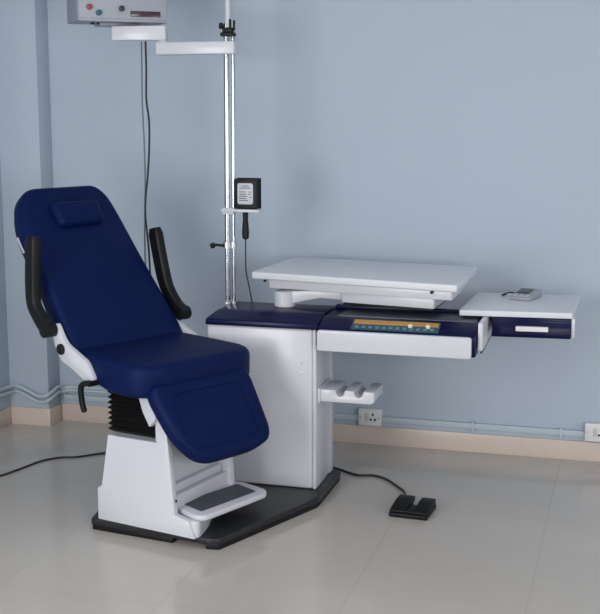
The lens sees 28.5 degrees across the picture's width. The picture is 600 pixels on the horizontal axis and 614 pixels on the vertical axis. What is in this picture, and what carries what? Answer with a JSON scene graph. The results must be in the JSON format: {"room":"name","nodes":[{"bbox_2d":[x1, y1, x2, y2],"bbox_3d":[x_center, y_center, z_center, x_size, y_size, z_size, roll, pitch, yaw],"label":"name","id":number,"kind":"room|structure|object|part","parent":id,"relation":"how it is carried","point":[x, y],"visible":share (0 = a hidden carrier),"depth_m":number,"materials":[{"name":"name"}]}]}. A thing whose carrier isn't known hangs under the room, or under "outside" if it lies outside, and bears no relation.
{"room":"examination room","nodes":[
{"label":"examination room","id":0,"kind":"room"},
{"bbox_2d":[0,162,10,410],"bbox_3d":[-2.486,-0.320,2.982,0.100,2.950,6.800,3,10,16],"label":"wall","id":1,"kind":"structure","parent":0,"point":[4,357],"depth_m":6.19,"materials":[{"name":"paint"}]},
{"bbox_2d":[0,406,11,428],"bbox_3d":[-2.453,1.102,3.134,0.010,0.094,6.656,3,10,16],"label":"baseboard","id":2,"kind":"structure","parent":1,"relation":"attached to","point":[5,414],"depth_m":6.23,"materials":[{"name":"tile"}]},
{"bbox_2d":[0,0,60,421],"bbox_3d":[-1.417,-0.841,6.100,0.228,2.950,0.133,3,10,16],"label":"wall","id":3,"kind":"structure","parent":0,"point":[25,112],"depth_m":6.05,"materials":[{"name":"paint"}]},
{"bbox_2d":[0,384,107,397],"bbox_3d":[-1.090,0.448,6.179,1.166,0.074,0.343,-1,10,-9],"label":"conduit","id":4,"kind":"object","parent":3,"relation":"attached to","point":[56,387],"visible":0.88,"depth_m":6.23,"materials":[{"name":"plastic"}]},
{"bbox_2d":[0,389,109,403],"bbox_3d":[-1.090,0.478,6.184,1.166,0.074,0.343,-1,10,-9],"label":"conduit","id":5,"kind":"object","parent":3,"relation":"attached to","point":[56,393],"visible":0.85,"depth_m":6.24,"materials":[{"name":"plastic"}]},
{"bbox_2d":[0,420,599,613],"bbox_3d":[0.538,1.317,2.436,6.360,0.100,6.900,3,10,16],"label":"floor","id":6,"kind":"structure","parent":0,"point":[504,534],"depth_m":4.53,"materials":[{"name":"tile"}]},
{"bbox_2d":[0,452,105,476],"bbox_3d":[-1.150,0.743,5.543,1.263,0.010,0.226,-5,11,-29],"label":"power cable","id":7,"kind":"object","parent":6,"relation":"on","point":[47,459],"visible":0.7,"depth_m":5.64,"materials":[{"name":"black rubber"}]},
{"bbox_2d":[91,470,340,549],"bbox_3d":[-0.367,0.817,4.988,0.873,0.045,0.979,3,10,16],"label":"base plate","id":8,"kind":"object","parent":6,"relation":"on","point":[281,504],"visible":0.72,"depth_m":4.72,"materials":[{"name":"black rubber"}]},
{"bbox_2d":[14,186,268,538],"bbox_3d":[-0.677,0.171,4.843,1.149,1.274,0.704,9,13,42],"label":"chair","id":9,"kind":"object","parent":8,"relation":"on","point":[185,403],"visible":1,"depth_m":4.67,"materials":[{"name":"blue leather"}]},
{"bbox_3d":[-1.154,-0.255,4.881,0.052,0.064,0.008,9,13,43],"label":"trim","id":10,"kind":"part","parent":9,"relation":"part of","materials":[{"name":"white plastic"}]},
{"bbox_3d":[-1.040,-0.087,4.691,0.146,0.387,0.044,9,13,43],"label":"armrest","id":11,"kind":"part","parent":9,"relation":"part of","materials":[{"name":"black plastic"}]},
{"bbox_3d":[-0.950,0.168,4.671,0.044,0.044,0.013,9,13,43],"label":"pivot knob","id":12,"kind":"part","parent":9,"relation":"part of","materials":[{"name":"black plastic"}]},
{"bbox_3d":[-0.889,0.180,4.642,0.275,0.209,0.024,9,13,43],"label":"frame","id":13,"kind":"part","parent":9,"relation":"part of","materials":[{"name":"white plastic"}]},
{"bbox_2d":[49,200,102,227],"bbox_3d":[-0.948,-0.398,5.032,0.094,0.107,0.241,9,13,43],"label":"headrest pillow","id":14,"kind":"object","parent":9,"relation":"on","point":[62,213],"depth_m":4.99,"materials":[{"name":"blue leather"}]},
{"bbox_3d":[-0.822,0.346,4.584,0.087,0.136,0.045,9,13,43],"label":"recline lever","id":15,"kind":"part","parent":9,"relation":"part of","materials":[{"name":"black rubber"}]},
{"bbox_3d":[-0.881,-0.168,5.005,0.524,0.660,0.572,9,13,43],"label":"backrest","id":16,"kind":"part","parent":9,"relation":"part of","materials":[{"name":"blue leather"}]},
{"bbox_3d":[-0.547,0.225,4.749,0.490,0.139,0.609,9,13,43],"label":"seat","id":17,"kind":"part","parent":9,"relation":"part of","materials":[{"name":"blue leather"}]},
{"bbox_3d":[-0.576,-0.153,5.145,0.219,0.385,0.044,9,13,43],"label":"armrest","id":18,"kind":"part","parent":9,"relation":"part of","materials":[{"name":"black plastic"}]},
{"bbox_3d":[-0.476,0.127,5.069,0.274,0.174,0.024,9,13,43],"label":"frame","id":19,"kind":"part","parent":9,"relation":"part of","materials":[{"name":"white plastic"}]},
{"bbox_2d":[205,301,482,488],"bbox_3d":[0.189,0.392,5.088,1.161,0.760,0.366,3,10,16],"label":"base cabinet","id":20,"kind":"object","parent":8,"relation":"on","point":[292,349],"visible":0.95,"depth_m":5.02,"materials":[{"name":"white metal"}]},
{"bbox_2d":[112,0,262,303],"bbox_3d":[-0.494,-0.865,5.189,0.670,1.704,0.098,2,10,12],"label":"chrome pole","id":21,"kind":"object","parent":20,"relation":"on","point":[159,33],"visible":1,"depth_m":5.15,"materials":[{"name":"metal"}]},
{"bbox_2d":[67,0,167,272],"bbox_3d":[-0.735,-0.337,5.389,0.550,2.209,0.231,-4,10,-23],"label":"control unit","id":22,"kind":"object","parent":21,"relation":"attached to","point":[98,13],"visible":0.74,"depth_m":5.14,"materials":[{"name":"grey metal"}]},
{"bbox_3d":[-0.899,-1.282,5.040,0.025,0.025,0.014,-4,10,-23],"label":"knob","id":23,"kind":"part","parent":22,"relation":"part of","materials":[{"name":"red plastic"}]},
{"bbox_3d":[-0.862,-1.262,5.059,0.025,0.025,0.014,-4,10,-23],"label":"knob","id":24,"kind":"part","parent":22,"relation":"part of","materials":[{"name":"teal plastic"}]},
{"bbox_3d":[-0.810,-1.247,5.221,0.180,0.013,0.100,-4,10,-23],"label":"mount plate","id":25,"kind":"part","parent":22,"relation":"part of","materials":[{"name":"grey metal"}]},
{"bbox_3d":[-0.808,-1.338,5.202,0.400,0.174,0.210,-4,10,-23],"label":"casing","id":26,"kind":"part","parent":22,"relation":"part of","materials":[{"name":"white plastic"}]},
{"bbox_3d":[-0.764,-1.322,5.101,0.400,0.173,0.013,-4,10,-23],"label":"panel","id":27,"kind":"part","parent":22,"relation":"part of","materials":[{"name":"white plastic"}]},
{"bbox_3d":[-0.614,-0.227,5.482,0.266,1.955,0.057,-7,12,-37],"label":"grey cord","id":28,"kind":"part","parent":22,"relation":"part of","materials":[{"name":"grey rubber"}]},
{"bbox_3d":[-0.594,-0.218,5.437,0.239,1.958,0.045,-5,11,-28],"label":"black cord","id":29,"kind":"part","parent":22,"relation":"part of","materials":[{"name":"black rubber"}]},
{"bbox_3d":[-0.702,-1.201,5.179,0.240,0.063,0.068,1,10,6],"label":"arm","id":30,"kind":"part","parent":21,"relation":"part of","materials":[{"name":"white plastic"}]},
{"bbox_3d":[-0.447,-1.127,5.138,0.363,0.054,0.070,3,10,16],"label":"arm","id":31,"kind":"part","parent":21,"relation":"part of","materials":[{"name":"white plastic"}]},
{"bbox_3d":[-0.362,-0.272,5.227,0.075,0.027,0.024,0,9,-1],"label":"locking lever","id":32,"kind":"part","parent":21,"relation":"part of","materials":[{"name":"black plastic"}]},
{"bbox_3d":[-0.310,-1.445,5.044,0.026,0.510,0.022,3,10,16],"label":"height rod","id":33,"kind":"part","parent":21,"relation":"part of","materials":[{"name":"silver metal"}]},
{"bbox_2d":[221,207,262,214],"bbox_3d":[-0.256,-0.422,5.200,0.175,0.028,0.062,3,10,16],"label":"shelf","id":34,"kind":"object","parent":21,"relation":"attached to","point":[227,210],"depth_m":5.18,"materials":[{"name":"white metal"}]},
{"bbox_2d":[242,212,252,303],"bbox_3d":[-0.234,-0.214,5.212,0.043,0.407,0.036,3,10,16],"label":"instrument","id":35,"kind":"object","parent":34,"relation":"hanging from","point":[245,226],"visible":1,"depth_m":5.18,"materials":[{"name":"black plastic"}]},
{"bbox_3d":[-0.226,-0.156,5.219,0.038,0.290,0.023,-3,10,-16],"label":"cord","id":36,"kind":"part","parent":35,"relation":"part of","materials":[{"name":"black rubber"}]},
{"bbox_2d":[235,178,260,208],"bbox_3d":[-0.230,-0.499,5.184,0.113,0.134,0.044,3,10,16],"label":"box","id":37,"kind":"object","parent":21,"relation":"on","point":[247,190],"visible":1,"depth_m":5.17,"materials":[{"name":"black plastic"}]},
{"bbox_3d":[-0.240,-0.496,5.168,0.071,0.092,0.005,3,10,16],"label":"label plate","id":38,"kind":"part","parent":37,"relation":"part of","materials":[{"name":"white paper"}]},
{"bbox_3d":[0.101,0.415,5.141,0.017,0.696,0.300,3,10,16],"label":"panel","id":39,"kind":"part","parent":20,"relation":"part of","materials":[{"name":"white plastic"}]},
{"bbox_2d":[317,378,382,404],"bbox_3d":[0.217,0.365,5.063,0.243,0.064,0.200,3,10,16],"label":"tray","id":40,"kind":"object","parent":20,"relation":"attached to","point":[330,390],"visible":1,"depth_m":5.00,"materials":[{"name":"white plastic"}]},
{"bbox_2d":[252,257,476,310],"bbox_3d":[0.304,-0.089,5.242,0.979,0.156,0.595,4,10,23],"label":"table","id":41,"kind":"object","parent":20,"relation":"on","point":[414,286],"visible":1,"depth_m":5.07,"materials":[{"name":"white plastic"}]},
{"bbox_3d":[-0.066,-0.039,5.203,0.096,0.070,0.096,3,10,16],"label":"pivot post","id":42,"kind":"part","parent":41,"relation":"part of","materials":[{"name":"white ceramic"}]},
{"bbox_3d":[0.098,-0.046,5.163,0.360,0.066,0.065,3,10,16],"label":"swing arm","id":43,"kind":"part","parent":41,"relation":"part of","materials":[{"name":"white ceramic"}]},
{"bbox_2d":[269,280,469,300],"bbox_3d":[0.325,-0.113,5.229,0.871,0.041,0.511,4,10,23],"label":"frame","id":44,"kind":"object","parent":41,"relation":"on","point":[358,289],"depth_m":4.99,"materials":[{"name":"white metal"}]},
{"bbox_3d":[0.424,-0.027,5.142,0.427,0.007,0.351,4,10,23],"label":"carriage rail","id":45,"kind":"part","parent":41,"relation":"part of","materials":[{"name":"black rubber"}]},
{"bbox_3d":[0.379,0.152,4.812,0.640,0.088,0.022,3,10,16],"label":"panel","id":46,"kind":"part","parent":20,"relation":"part of","materials":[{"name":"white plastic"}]},
{"bbox_2d":[459,292,579,352],"bbox_3d":[0.940,0.066,5.036,0.468,0.152,0.689,3,10,16],"label":"drawer unit","id":47,"kind":"object","parent":20,"relation":"attached to","point":[551,316],"visible":1,"depth_m":4.88,"materials":[{"name":"white plastic"}]},
{"bbox_3d":[0.789,0.085,4.970,0.019,0.115,0.465,3,10,16],"label":"support plate","id":48,"kind":"part","parent":47,"relation":"part of","materials":[{"name":"white ceramic"}]},
{"bbox_2d":[502,288,541,300],"bbox_3d":[0.965,-0.059,5.217,0.163,0.034,0.156,5,11,29],"label":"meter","id":49,"kind":"object","parent":47,"relation":"on","point":[526,294],"visible":1,"depth_m":5.18,"materials":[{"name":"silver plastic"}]},
{"bbox_3d":[0.954,0.085,4.869,0.320,0.084,0.032,2,10,11],"label":"drawer","id":50,"kind":"part","parent":47,"relation":"part of","materials":[{"name":"blue paint"}]},
{"bbox_3d":[0.953,0.090,4.851,0.132,0.020,0.020,2,10,11],"label":"drawer handle","id":51,"kind":"part","parent":47,"relation":"part of","materials":[{"name":"white plastic"}]},
{"bbox_2d":[333,467,435,520],"bbox_3d":[0.331,0.784,5.191,0.235,0.044,0.877,-5,10,-25],"label":"foot pedal","id":52,"kind":"object","parent":6,"relation":"on","point":[402,507],"visible":0.93,"depth_m":4.88,"materials":[{"name":"black plastic"}]},
{"bbox_2d":[47,0,599,442],"bbox_3d":[1.468,-0.726,5.411,6.360,2.950,0.100,3,10,16],"label":"wall","id":53,"kind":"structure","parent":0,"point":[438,132],"depth_m":5.69,"materials":[{"name":"paint"}]},
{"bbox_2d":[11,403,599,461],"bbox_3d":[1.439,0.702,5.529,6.150,0.094,0.144,3,10,16],"label":"baseboard","id":54,"kind":"structure","parent":53,"relation":"attached to","point":[350,433],"depth_m":5.82,"materials":[{"name":"tile"}]},
{"bbox_2d":[64,394,584,437],"bbox_3d":[1.575,0.615,5.537,5.900,0.048,0.026,3,10,16],"label":"conduit","id":55,"kind":"object","parent":53,"relation":"attached to","point":[386,419],"visible":0.56,"depth_m":5.76,"materials":[{"name":"plastic"}]},
{"bbox_2d":[358,407,381,425],"bbox_3d":[0.351,0.544,5.864,0.115,0.085,0.053,3,10,16],"label":"wall socket","id":56,"kind":"object","parent":53,"relation":"attached to","point":[368,416],"visible":1,"depth_m":5.84,"materials":[{"name":"white plastic"}]},
{"bbox_2d":[585,421,599,441],"bbox_3d":[1.405,0.589,5.568,0.118,0.088,0.053,3,10,16],"label":"wall socket","id":57,"kind":"object","parent":53,"relation":"attached to","point":[592,429],"visible":1,"depth_m":5.55,"materials":[{"name":"white plastic"}]},
{"bbox_2d":[593,428,596,436],"bbox_3d":[1.388,0.590,5.548,0.014,0.040,0.006,3,10,16],"label":"rocker switch","id":58,"kind":"object","parent":57,"relation":"attached to","point":[594,429],"depth_m":5.55,"materials":[{"name":"white plastic"}]},
{"bbox_2d":[317,378,330,402],"bbox_3d":[0.106,0.360,5.094,0.011,0.064,0.200,3,10,16],"label":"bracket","id":59,"kind":"object","parent":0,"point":[321,391],"depth_m":5.01,"materials":[{"name":"white plastic"}]}
]}

